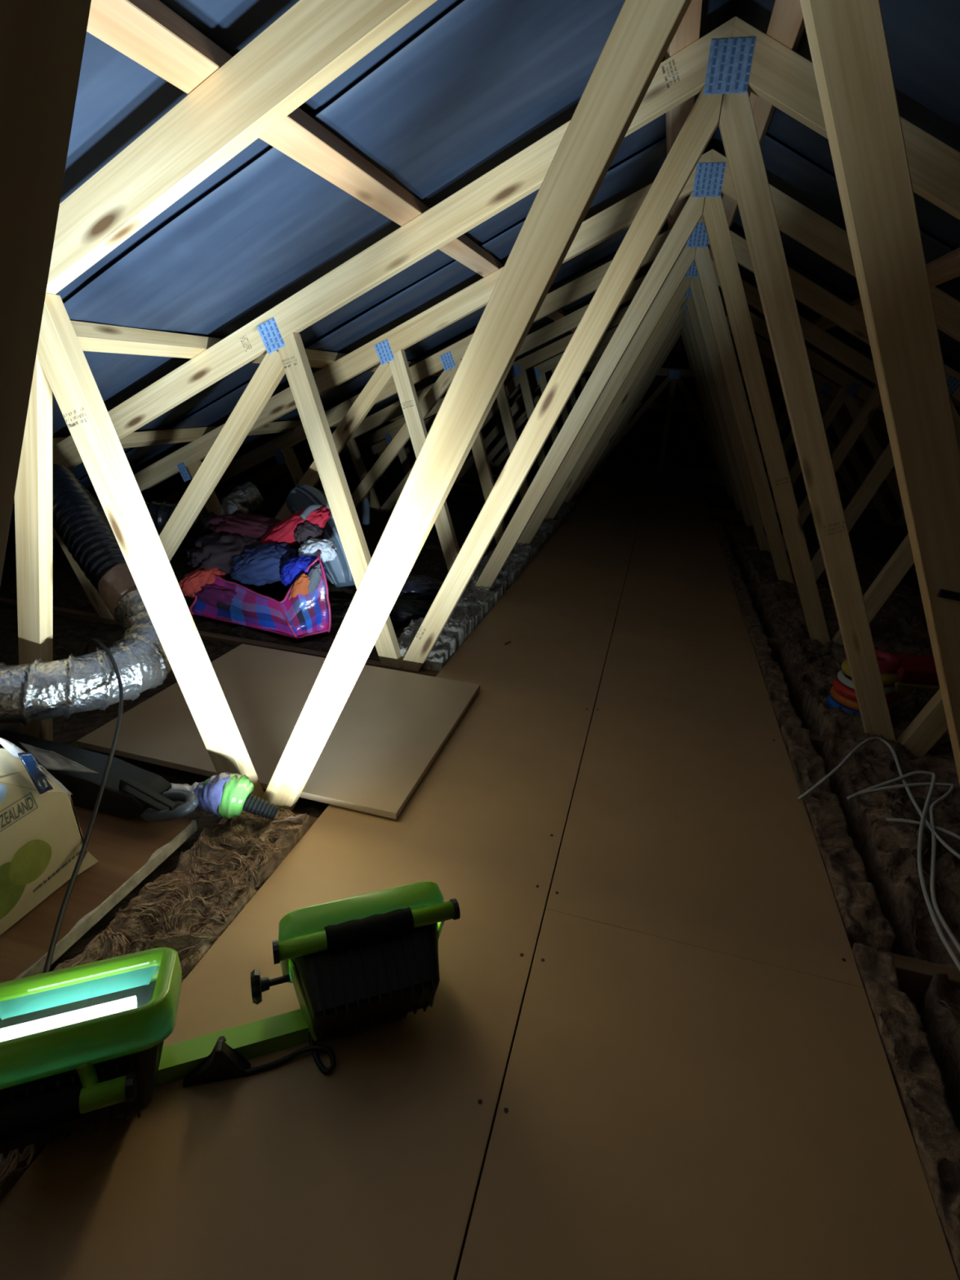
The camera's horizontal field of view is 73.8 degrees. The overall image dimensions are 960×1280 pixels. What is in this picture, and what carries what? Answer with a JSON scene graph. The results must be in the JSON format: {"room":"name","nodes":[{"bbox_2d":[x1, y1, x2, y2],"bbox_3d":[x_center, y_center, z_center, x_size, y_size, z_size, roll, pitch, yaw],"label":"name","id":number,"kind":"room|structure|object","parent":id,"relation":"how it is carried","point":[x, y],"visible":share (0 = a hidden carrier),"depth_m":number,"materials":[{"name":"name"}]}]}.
{"room":"attic","nodes":[
{"label":"attic","id":0,"kind":"room"},
{"bbox_2d":[0,448,959,1279],"bbox_3d":[1.164,-0.600,4.429,7.200,0.136,14.000,9,23,13],"label":"floor","id":1,"kind":"structure","parent":0,"point":[677,1068],"depth_m":1.03,"materials":[{"name":"brown wood"}]},
{"bbox_2d":[0,0,91,586],"bbox_3d":[0.078,0.049,0.244,7.139,1.900,0.048,9,23,13],"label":"roof truss","id":2,"kind":"object","parent":1,"relation":"on","point":[42,42],"visible":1,"depth_m":0.23,"materials":[{"name":"brown wood"}]},
{"bbox_2d":[41,801,217,973],"bbox_3d":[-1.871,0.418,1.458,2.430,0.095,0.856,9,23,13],"label":"joist","id":3,"kind":"object","parent":1,"relation":"on","point":[205,820],"visible":0.09,"depth_m":1.33,"materials":[{"name":"wood"}]},
{"bbox_2d":[0,804,197,982],"bbox_3d":[-1.073,0.488,1.135,0.723,0.026,0.780,9,23,13],"label":"board","id":4,"kind":"object","parent":3,"relation":"on","point":[126,851],"visible":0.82,"depth_m":1.21,"materials":[{"name":"brown wood"}]},
{"bbox_2d":[0,747,97,935],"bbox_3d":[-0.970,0.335,1.021,0.335,0.348,0.482,9,23,13],"label":"carton","id":5,"kind":"object","parent":4,"relation":"on","point":[42,839],"visible":0.93,"depth_m":1.12,"materials":[{"name":"beige cardboard"}]},
{"bbox_2d":[0,784,7,803],"bbox_3d":[-0.790,0.254,1.042,0.001,0.036,0.042,9,23,13],"label":"print","id":6,"kind":"object","parent":5,"relation":"attached to","point":[3,790],"depth_m":1.05},
{"bbox_2d":[0,862,26,919],"bbox_3d":[-0.808,0.426,1.079,0.001,0.096,0.099,9,23,13],"label":"print","id":7,"kind":"object","parent":5,"relation":"attached to","point":[11,893],"depth_m":1.09},
{"bbox_2d":[0,792,38,831],"bbox_3d":[-0.791,0.297,1.068,0.001,0.037,0.111,9,23,13],"label":"print","id":8,"kind":"object","parent":5,"relation":"attached to","point":[30,793],"depth_m":1.09},
{"bbox_2d":[8,839,51,885],"bbox_3d":[-0.791,0.391,1.126,0.001,0.080,0.082,9,23,13],"label":"print","id":9,"kind":"object","parent":5,"relation":"attached to","point":[32,860],"depth_m":1.12},
{"bbox_2d":[17,751,53,794],"bbox_3d":[-0.761,0.227,1.097,0.010,0.095,0.041,12,24,21],"label":"label","id":10,"kind":"object","parent":5,"relation":"hanging from","point":[36,773],"visible":1,"depth_m":1.09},
{"bbox_2d":[0,737,71,795],"bbox_3d":[-0.778,0.217,1.110,0.008,0.198,0.117,9,23,14],"label":"plastic bag","id":11,"kind":"object","parent":5,"relation":"in","point":[9,746],"visible":0.77,"depth_m":1.08,"materials":[{"name":"plastic"}]},
{"bbox_2d":[32,851,79,892],"bbox_3d":[-0.783,0.428,1.186,0.001,0.012,0.104,9,23,13],"label":"print","id":12,"kind":"object","parent":5,"relation":"attached to","point":[77,853],"depth_m":1.18},
{"bbox_2d":[0,729,177,818],"bbox_3d":[-0.890,0.305,1.435,0.531,0.097,0.090,9,23,13],"label":"tool case","id":13,"kind":"object","parent":4,"relation":"on","point":[130,789],"visible":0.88,"depth_m":1.39,"materials":[{"name":"black plastic"}]},
{"bbox_2d":[18,742,97,773],"bbox_3d":[-0.933,0.262,1.386,0.239,0.019,0.039,11,23,19],"label":"plastic sheet","id":14,"kind":"object","parent":13,"relation":"on","point":[51,760],"visible":0.98,"depth_m":1.39,"materials":[{"name":"grey plastic"}]},
{"bbox_2d":[139,789,198,822],"bbox_3d":[-0.673,0.357,1.379,0.140,0.057,0.085,9,23,13],"label":"hose","id":15,"kind":"object","parent":13,"relation":"on","point":[190,799],"visible":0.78,"depth_m":1.35,"materials":[{"name":"grey plastic"}]},
{"bbox_2d":[0,808,312,1201],"bbox_3d":[-0.593,0.584,1.161,0.202,0.148,0.816,9,23,13],"label":"insulation","id":16,"kind":"object","parent":1,"relation":"on","point":[200,895],"visible":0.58,"depth_m":1.25,"materials":[{"name":"brown fabric"}]},
{"bbox_2d":[168,771,279,821],"bbox_3d":[-0.600,0.344,1.440,0.299,0.104,0.103,9,23,13],"label":"tool","id":17,"kind":"object","parent":16,"relation":"on","point":[225,794],"visible":0.91,"depth_m":1.40,"materials":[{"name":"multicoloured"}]},
{"bbox_2d":[0,605,329,817],"bbox_3d":[-1.531,0.128,2.243,2.639,0.082,0.865,9,23,13],"label":"insulation","id":18,"kind":"object","parent":1,"relation":"on","point":[71,635],"visible":0.13,"depth_m":2.25,"materials":[{"name":"fabric"}]},
{"bbox_2d":[0,542,434,661],"bbox_3d":[-1.405,-0.219,3.072,2.402,0.118,0.863,9,23,13],"label":"insulation","id":19,"kind":"object","parent":1,"relation":"on","point":[68,593],"visible":0.17,"depth_m":2.83,"materials":[{"name":"fabric"}]},
{"bbox_2d":[189,545,331,639],"bbox_3d":[-0.922,-0.291,2.727,0.804,0.344,0.496,16,25,29],"label":"bag","id":20,"kind":"object","parent":19,"relation":"on","point":[268,607],"visible":0.52,"depth_m":2.55,"materials":[{"name":"plastic"}]},
{"bbox_2d":[178,566,224,597],"bbox_3d":[-1.172,-0.247,2.703,0.196,0.137,0.134,5,22,3],"label":"shirt","id":21,"kind":"object","parent":20,"relation":"in","point":[188,584],"visible":0.64,"depth_m":2.65,"materials":[{"name":"fabric"}]},
{"bbox_2d":[196,582,248,605],"bbox_3d":[-1.071,-0.184,2.672,0.320,0.122,0.135,9,23,13],"label":"shirt","id":22,"kind":"object","parent":20,"relation":"in","point":[221,594],"visible":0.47,"depth_m":2.62,"materials":[{"name":"fabric"}]},
{"bbox_2d":[185,532,262,582],"bbox_3d":[-1.094,-0.376,2.866,0.405,0.215,0.449,9,23,13],"label":"blanket","id":23,"kind":"object","parent":20,"relation":"in","point":[216,549],"visible":0.43,"depth_m":2.72,"materials":[{"name":"fabric"}]},
{"bbox_2d":[206,512,281,538],"bbox_3d":[-1.024,-0.503,2.916,0.423,0.132,0.272,9,23,13],"label":"sweater","id":24,"kind":"object","parent":23,"relation":"on","point":[246,526],"visible":0.55,"depth_m":2.83,"materials":[{"name":"fabric"}]},
{"bbox_2d":[229,542,297,586],"bbox_3d":[-0.910,-0.320,2.707,0.288,0.171,0.206,-2,22,-12],"label":"jeans","id":25,"kind":"object","parent":20,"relation":"in","point":[261,565],"visible":0.92,"depth_m":2.64,"materials":[{"name":"fabric"}]},
{"bbox_2d":[259,503,332,548],"bbox_3d":[-0.805,-0.481,2.780,0.334,0.240,0.170,9,23,13],"label":"jacket","id":26,"kind":"object","parent":20,"relation":"in","point":[283,531],"visible":0.75,"depth_m":2.72,"materials":[{"name":"fabric"}]},
{"bbox_2d":[288,573,309,599],"bbox_3d":[-0.718,-0.186,2.540,0.100,0.175,0.062,9,23,13],"label":"cloth","id":27,"kind":"object","parent":20,"relation":"in","point":[301,583],"visible":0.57,"depth_m":2.50,"materials":[{"name":"orange fabric"}]},
{"bbox_2d":[280,554,326,588],"bbox_3d":[-0.722,-0.272,2.603,0.176,0.159,0.140,9,23,13],"label":"shirt","id":28,"kind":"object","parent":20,"relation":"in","point":[294,567],"visible":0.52,"depth_m":2.55,"materials":[{"name":"fabric"}]},
{"bbox_2d":[293,521,324,546],"bbox_3d":[-0.724,-0.446,2.715,0.127,0.118,0.123,1,22,-7],"label":"charcoal top","id":29,"kind":"object","parent":20,"relation":"in","point":[306,531],"visible":0.63,"depth_m":2.67,"materials":[{"name":"fabric"}]},
{"bbox_2d":[306,564,321,594],"bbox_3d":[-0.666,-0.220,2.535,0.092,0.179,0.053,9,23,13],"label":"shirt","id":30,"kind":"object","parent":20,"relation":"in","point":[314,575],"visible":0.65,"depth_m":2.50,"materials":[{"name":"fabric"}]},
{"bbox_2d":[297,537,337,563],"bbox_3d":[-0.671,-0.370,2.650,0.163,0.104,0.122,1,22,-5],"label":"shirt","id":31,"kind":"object","parent":20,"relation":"in","point":[328,548],"visible":0.75,"depth_m":2.62,"materials":[{"name":"fabric"}]},
{"bbox_2d":[285,484,355,587],"bbox_3d":[-0.721,-0.489,3.029,0.433,0.461,0.218,18,26,32],"label":"sports bag","id":32,"kind":"object","parent":19,"relation":"on","point":[338,572],"visible":0.47,"depth_m":2.94,"materials":[{"name":"fabric"}]},
{"bbox_2d":[337,597,431,624],"bbox_3d":[-0.404,-0.129,2.761,0.416,0.086,0.240,-1,22,-12],"label":"plastic sheeting","id":33,"kind":"object","parent":19,"relation":"on","point":[404,611],"visible":0.34,"depth_m":2.71,"materials":[{"name":"black plastic"}]},
{"bbox_2d":[397,574,442,601],"bbox_3d":[-0.319,-0.242,3.015,0.310,0.111,0.240,-9,25,-28],"label":"plastic sheeting","id":34,"kind":"object","parent":19,"relation":"on","point":[424,588],"visible":0.52,"depth_m":2.94,"materials":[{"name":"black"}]},
{"bbox_2d":[0,880,460,1158],"bbox_3d":[-0.354,0.529,0.931,0.676,0.225,0.219,-8,24,-25],"label":"work light","id":35,"kind":"object","parent":1,"relation":"on","point":[82,1047],"visible":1,"depth_m":0.92,"materials":[{"name":"green plastic"}]},
{"bbox_2d":[76,644,479,819],"bbox_3d":[-0.538,0.218,1.933,0.915,0.018,0.735,9,23,13],"label":"board","id":36,"kind":"object","parent":1,"relation":"on","point":[393,725],"visible":0.86,"depth_m":1.83,"materials":[{"name":"brown wood"}]},
{"bbox_2d":[158,534,488,583],"bbox_3d":[-1.161,-0.532,3.880,2.402,0.120,0.864,9,23,13],"label":"insulation","id":37,"kind":"object","parent":1,"relation":"on","point":[429,562],"visible":0.07,"depth_m":3.71,"materials":[{"name":"fabric"}]},
{"bbox_2d":[220,481,263,514],"bbox_3d":[-1.322,-0.662,3.495,0.172,0.382,0.253,14,24,25],"label":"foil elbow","id":38,"kind":"object","parent":37,"relation":"on","point":[246,498],"visible":0.45,"depth_m":3.42,"materials":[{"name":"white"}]},
{"bbox_2d":[55,501,217,540],"bbox_3d":[-1.732,-0.595,3.310,0.840,0.256,0.226,-2,23,-12],"label":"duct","id":39,"kind":"object","parent":38,"relation":"on","point":[160,513],"visible":0.18,"depth_m":3.26,"materials":[{"name":"black"}]},
{"bbox_2d":[202,496,508,552],"bbox_3d":[-0.920,-0.845,4.690,2.402,0.119,0.862,9,23,13],"label":"insulation","id":40,"kind":"object","parent":1,"relation":"on","point":[379,519],"visible":0.21,"depth_m":4.67,"materials":[{"name":"fabric"}]},
{"bbox_2d":[361,494,369,524],"bbox_3d":[-0.785,-0.894,4.395,0.054,0.201,0.053,9,23,13],"label":"bottle","id":41,"kind":"object","parent":40,"relation":"on","point":[365,505],"visible":0.87,"depth_m":4.38,"materials":[{"name":"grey plastic"}]},
{"bbox_2d":[396,585,498,671],"bbox_3d":[-0.133,-0.052,2.760,0.242,0.180,0.858,9,23,13],"label":"insulation","id":42,"kind":"object","parent":1,"relation":"on","point":[472,607],"visible":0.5,"depth_m":2.58,"materials":[{"name":"grey fabric"}]},
{"bbox_2d":[0,16,959,759],"bbox_3d":[0.547,-0.576,1.857,7.139,1.900,0.048,9,23,13],"label":"roof truss","id":43,"kind":"object","parent":1,"relation":"on","point":[735,58],"visible":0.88,"depth_m":1.82,"materials":[{"name":"brown wood"}]},
{"bbox_2d":[14,0,959,1007],"bbox_3d":[0.306,-0.263,1.047,7.139,1.900,0.049,9,23,13],"label":"roof truss","id":44,"kind":"object","parent":1,"relation":"on","point":[313,42],"visible":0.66,"depth_m":1.00,"materials":[{"name":"brown wood"}]},
{"bbox_2d":[0,562,172,725],"bbox_3d":[-1.267,0.047,1.530,1.044,0.297,0.506,-10,26,-31],"label":"duct","id":45,"kind":"object","parent":44,"relation":"attached to","point":[39,690],"visible":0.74,"depth_m":1.52,"materials":[{"name":"silver metal"}]},
{"bbox_2d":[43,638,123,973],"bbox_3d":[-0.806,0.271,1.333,0.111,0.318,0.931,-7,24,-23],"label":"power cord","id":46,"kind":"object","parent":45,"relation":"on","point":[53,942],"visible":0.82,"depth_m":1.26,"materials":[{"name":"black rubber"}]},
{"bbox_2d":[52,463,125,594],"bbox_3d":[-1.264,-0.348,2.047,0.167,0.344,0.720,-18,30,-42],"label":"duct","id":47,"kind":"object","parent":45,"relation":"attached to","point":[82,525],"visible":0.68,"depth_m":1.93,"materials":[{"name":"black plastic"}]},
{"bbox_2d":[468,545,535,599],"bbox_3d":[0.108,-0.367,3.566,0.245,0.186,0.859,9,23,13],"label":"insulation","id":48,"kind":"object","parent":1,"relation":"on","point":[519,558],"visible":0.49,"depth_m":3.51,"materials":[{"name":"grey fabric"}]},
{"bbox_2d":[52,149,959,660],"bbox_3d":[0.788,-0.888,2.665,7.139,1.900,0.048,9,23,13],"label":"roof truss","id":49,"kind":"object","parent":1,"relation":"on","point":[711,177],"visible":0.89,"depth_m":2.64,"materials":[{"name":"brown wood"}]},
{"bbox_2d":[514,518,558,556],"bbox_3d":[0.347,-0.675,4.376,0.238,0.178,0.858,9,23,13],"label":"insulation","id":50,"kind":"object","parent":1,"relation":"on","point":[548,528],"visible":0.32,"depth_m":4.35,"materials":[{"name":"grey fabric"}]},
{"bbox_2d":[156,213,959,601],"bbox_3d":[1.030,-1.201,3.474,7.139,1.900,0.048,9,23,13],"label":"roof truss","id":51,"kind":"object","parent":1,"relation":"on","point":[810,294],"visible":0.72,"depth_m":3.42,"materials":[{"name":"brown wood"}]},
{"bbox_2d":[553,501,575,528],"bbox_3d":[0.592,-0.990,5.184,0.241,0.183,0.856,9,23,13],"label":"insulation","id":52,"kind":"object","parent":1,"relation":"on","point":[566,508],"visible":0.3,"depth_m":5.16,"materials":[{"name":"grey fabric"}]},
{"bbox_2d":[217,249,959,573],"bbox_3d":[1.271,-1.513,4.283,7.139,1.900,0.048,9,23,13],"label":"roof truss","id":53,"kind":"object","parent":1,"relation":"on","point":[834,348],"visible":0.23,"depth_m":4.24,"materials":[{"name":"brown wood"}]},
{"bbox_2d":[70,320,513,381],"bbox_3d":[-0.142,-2.017,4.827,0.081,0.070,12.800,9,23,13],"label":"purlin","id":54,"kind":"object","parent":53,"relation":"on","point":[93,337],"visible":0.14,"depth_m":1.92,"materials":[{"name":"brown wood"}]},
{"bbox_2d":[86,0,622,360],"bbox_3d":[0.601,-2.258,4.512,0.081,0.070,12.800,9,23,13],"label":"purlin","id":55,"kind":"object","parent":53,"relation":"on","point":[148,33],"visible":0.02,"depth_m":1.19,"materials":[{"name":"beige wood"}]},
{"bbox_2d":[664,0,702,258],"bbox_3d":[1.286,-2.479,4.222,0.081,0.070,12.800,9,23,13],"label":"purlin","id":56,"kind":"object","parent":53,"relation":"on","point":[687,33],"visible":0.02,"depth_m":1.81,"materials":[{"name":"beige wood"}]},
{"bbox_2d":[708,0,804,261],"bbox_3d":[1.508,-2.445,4.169,0.081,0.070,12.800,9,23,13],"label":"purlin","id":57,"kind":"object","parent":53,"relation":"on","point":[786,26],"visible":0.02,"depth_m":1.46,"materials":[{"name":"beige wood"}]},
{"bbox_2d":[737,247,959,365],"bbox_3d":[2.155,-2.017,4.142,0.081,0.070,12.800,9,23,13],"label":"purlin","id":58,"kind":"object","parent":53,"relation":"on","point":[946,268],"visible":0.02,"depth_m":2.14,"materials":[{"name":"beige wood"}]},
{"bbox_2d":[276,276,905,544],"bbox_3d":[1.512,-1.826,5.092,7.139,1.900,0.048,9,23,13],"label":"roof truss","id":59,"kind":"object","parent":1,"relation":"on","point":[851,386],"visible":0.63,"depth_m":5.00,"materials":[{"name":"brown wood"}]},
{"bbox_2d":[52,404,524,448],"bbox_3d":[-0.886,-1.776,5.142,0.081,0.070,12.800,9,23,13],"label":"purlin","id":60,"kind":"object","parent":59,"relation":"on","point":[135,439],"visible":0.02,"depth_m":3.11,"materials":[{"name":"brown wood"}]},
{"bbox_2d":[340,300,908,537],"bbox_3d":[1.753,-2.138,5.901,7.139,1.900,0.048,9,23,13],"label":"roof truss","id":61,"kind":"object","parent":1,"relation":"on","point":[824,387],"visible":0.48,"depth_m":5.85,"materials":[{"name":"brown wood"}]},
{"bbox_2d":[363,314,902,520],"bbox_3d":[1.994,-2.451,6.709,7.139,1.900,0.048,9,23,13],"label":"roof truss","id":62,"kind":"object","parent":1,"relation":"on","point":[870,512],"visible":0.12,"depth_m":6.67,"materials":[{"name":"brown wood"}]},
{"bbox_2d":[391,323,899,509],"bbox_3d":[2.236,-2.764,7.518,7.139,1.900,0.048,9,23,13],"label":"roof truss","id":63,"kind":"object","parent":1,"relation":"on","point":[495,467],"visible":0.1,"depth_m":7.49,"materials":[{"name":"brown wood"}]},
{"bbox_2d":[468,395,890,491],"bbox_3d":[2.679,-2.926,9.274,6.800,0.935,0.036,9,23,13],"label":"truss","id":64,"kind":"object","parent":1,"relation":"on","point":[662,406],"visible":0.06,"depth_m":9.30,"materials":[{"name":"brown wood"}]},
{"bbox_2d":[469,365,894,499],"bbox_3d":[2.449,-2.815,8.382,6.800,1.370,0.039,9,23,13],"label":"truss","id":65,"kind":"object","parent":1,"relation":"on","point":[674,375],"visible":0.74,"depth_m":8.28,"materials":[{"name":"brown wood"}]},
{"bbox_2d":[720,545,742,581],"bbox_3d":[1.593,-0.460,4.085,0.070,0.131,0.854,9,23,13],"label":"insulation","id":66,"kind":"object","parent":1,"relation":"on","point":[733,567],"visible":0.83,"depth_m":3.98,"materials":[{"name":"fabric"}]},
{"bbox_2d":[732,578,764,635],"bbox_3d":[1.354,-0.148,3.278,0.071,0.131,0.858,9,23,13],"label":"insulation","id":67,"kind":"object","parent":1,"relation":"on","point":[753,620],"visible":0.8,"depth_m":3.18,"materials":[{"name":"fabric"}]},
{"bbox_2d":[750,631,799,730],"bbox_3d":[1.113,0.163,2.468,0.071,0.135,0.853,9,23,13],"label":"insulation","id":68,"kind":"object","parent":1,"relation":"on","point":[776,685],"visible":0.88,"depth_m":2.33,"materials":[{"name":"fabric"}]},
{"bbox_2d":[728,522,876,561],"bbox_3d":[2.364,-0.705,4.767,0.888,0.158,0.866,9,23,13],"label":"insulation","id":69,"kind":"object","parent":1,"relation":"on","point":[740,537],"visible":0.34,"depth_m":4.71,"materials":[{"name":"fabric"}]},
{"bbox_2d":[738,549,922,603],"bbox_3d":[2.121,-0.392,3.958,0.890,0.157,0.862,9,23,13],"label":"insulation","id":70,"kind":"object","parent":1,"relation":"on","point":[754,565],"visible":0.41,"depth_m":3.92,"materials":[{"name":"fabric"}]},
{"bbox_2d":[780,729,893,951],"bbox_3d":[0.879,0.477,1.657,0.088,0.134,0.856,9,23,13],"label":"insulation","id":71,"kind":"object","parent":1,"relation":"on","point":[864,923],"visible":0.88,"depth_m":1.48,"materials":[{"name":"fabric"}]},
{"bbox_2d":[753,578,933,655],"bbox_3d":[1.880,-0.076,3.150,0.886,0.150,0.862,9,23,13],"label":"insulation","id":72,"kind":"object","parent":1,"relation":"on","point":[900,624],"visible":0.49,"depth_m":3.10,"materials":[{"name":"fabric"}]},
{"bbox_2d":[777,639,953,755],"bbox_3d":[1.639,0.231,2.339,0.888,0.162,0.863,9,23,13],"label":"insulation","id":73,"kind":"object","parent":1,"relation":"on","point":[809,669],"visible":0.33,"depth_m":2.31,"materials":[{"name":"fabric"}]},
{"bbox_2d":[826,694,890,722],"bbox_3d":[1.286,0.227,2.175,0.192,0.034,0.192,9,23,13],"label":"ring","id":74,"kind":"object","parent":73,"relation":"on","point":[841,709],"visible":0.23,"depth_m":2.12,"materials":[{"name":"blue plastic"}]},
{"bbox_2d":[829,684,893,711],"bbox_3d":[1.288,0.195,2.162,0.186,0.032,0.186,9,23,13],"label":"ring","id":75,"kind":"object","parent":74,"relation":"on","point":[849,703],"visible":0.25,"depth_m":2.12,"materials":[{"name":"orange plastic"}]},
{"bbox_2d":[832,675,895,703],"bbox_3d":[1.289,0.165,2.150,0.186,0.032,0.186,9,23,13],"label":"ring","id":76,"kind":"object","parent":75,"relation":"on","point":[841,688],"visible":0.38,"depth_m":2.11,"materials":[{"name":"red plastic"}]},
{"bbox_2d":[837,669,895,694],"bbox_3d":[1.291,0.137,2.139,0.171,0.024,0.171,9,23,13],"label":"ring","id":77,"kind":"object","parent":76,"relation":"on","point":[842,677],"visible":0.37,"depth_m":2.11,"materials":[{"name":"grey plastic"}]},
{"bbox_2d":[840,658,900,685],"bbox_3d":[1.299,0.103,2.128,0.170,0.040,0.170,9,23,13],"label":"ring","id":78,"kind":"object","parent":77,"relation":"on","point":[892,677],"visible":0.35,"depth_m":2.06,"materials":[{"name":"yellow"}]},
{"bbox_2d":[875,648,901,672],"bbox_3d":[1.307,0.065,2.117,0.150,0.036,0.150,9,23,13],"label":"ball","id":79,"kind":"object","parent":78,"relation":"on","point":[888,663],"visible":0.5,"depth_m":2.06,"materials":[{"name":"red plastic"}]},
{"bbox_2d":[894,680,939,697],"bbox_3d":[1.629,0.161,2.381,0.240,0.050,0.160,4,22,3],"label":"toy box","id":80,"kind":"object","parent":73,"relation":"on","point":[921,690],"visible":0.18,"depth_m":2.31,"materials":[{"name":"brown"}]},
{"bbox_2d":[879,653,938,684],"bbox_3d":[1.635,0.106,2.369,0.240,0.050,0.160,3,22,-1],"label":"toy box","id":81,"kind":"object","parent":80,"relation":"on","point":[913,668],"visible":0.38,"depth_m":2.30,"materials":[{"name":"red plastic"}]},
{"bbox_2d":[797,737,959,858],"bbox_3d":[1.095,0.409,1.574,0.335,0.108,0.453,-13,27,-35],"label":"cable","id":82,"kind":"object","parent":1,"relation":"on","point":[843,762],"visible":1,"depth_m":1.66,"materials":[{"name":"grey plastic"}]},
{"bbox_2d":[820,730,959,968],"bbox_3d":[1.397,0.543,1.529,0.890,0.165,0.864,9,23,13],"label":"insulation","id":83,"kind":"object","parent":1,"relation":"on","point":[887,850],"visible":0.73,"depth_m":1.56,"materials":[{"name":"fabric"}]},
{"bbox_2d":[846,770,959,971],"bbox_3d":[0.933,0.456,1.421,0.190,0.074,0.657,14,24,24],"label":"cable","id":84,"kind":"object","parent":83,"relation":"on","point":[932,914],"visible":1,"depth_m":1.42,"materials":[{"name":"grey plastic"}]},
{"bbox_2d":[857,782,959,953],"bbox_3d":[1.002,0.482,1.366,0.219,0.065,0.620,9,23,13],"label":"cable","id":85,"kind":"object","parent":83,"relation":"on","point":[950,790],"visible":1,"depth_m":1.44,"materials":[{"name":"grey plastic"}]},
{"bbox_2d":[886,817,959,839],"bbox_3d":[1.066,0.460,1.454,0.041,0.037,0.252,-12,26,-33],"label":"cable","id":86,"kind":"object","parent":83,"relation":"on","point":[893,820],"visible":0.94,"depth_m":1.51,"materials":[{"name":"grey plastic"}]},
{"bbox_2d":[853,944,959,1279],"bbox_3d":[0.630,0.788,0.851,0.070,0.135,0.857,9,23,13],"label":"insulation","id":87,"kind":"object","parent":1,"relation":"on","point":[918,1076],"visible":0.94,"depth_m":0.98,"materials":[{"name":"fabric"}]},
{"bbox_2d":[914,976,959,1118],"bbox_3d":[1.158,0.859,0.723,0.890,0.156,0.863,9,23,13],"label":"insulation","id":88,"kind":"object","parent":1,"relation":"on","point":[937,1006],"visible":0.91,"depth_m":1.15,"materials":[{"name":"fabric"}]},
{"bbox_2d":[8,0,959,530],"bbox_3d":[1.257,-1.577,4.186,7.240,1.856,14.107,9,23,13],"label":"ceiling","id":89,"kind":"structure","parent":0,"point":[463,87],"depth_m":1.60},
{"bbox_2d":[482,333,895,480],"bbox_3d":[3.117,-3.924,10.462,7.240,1.980,0.100,9,23,13],"label":"wall","id":90,"kind":"structure","parent":0,"point":[686,444],"depth_m":10.56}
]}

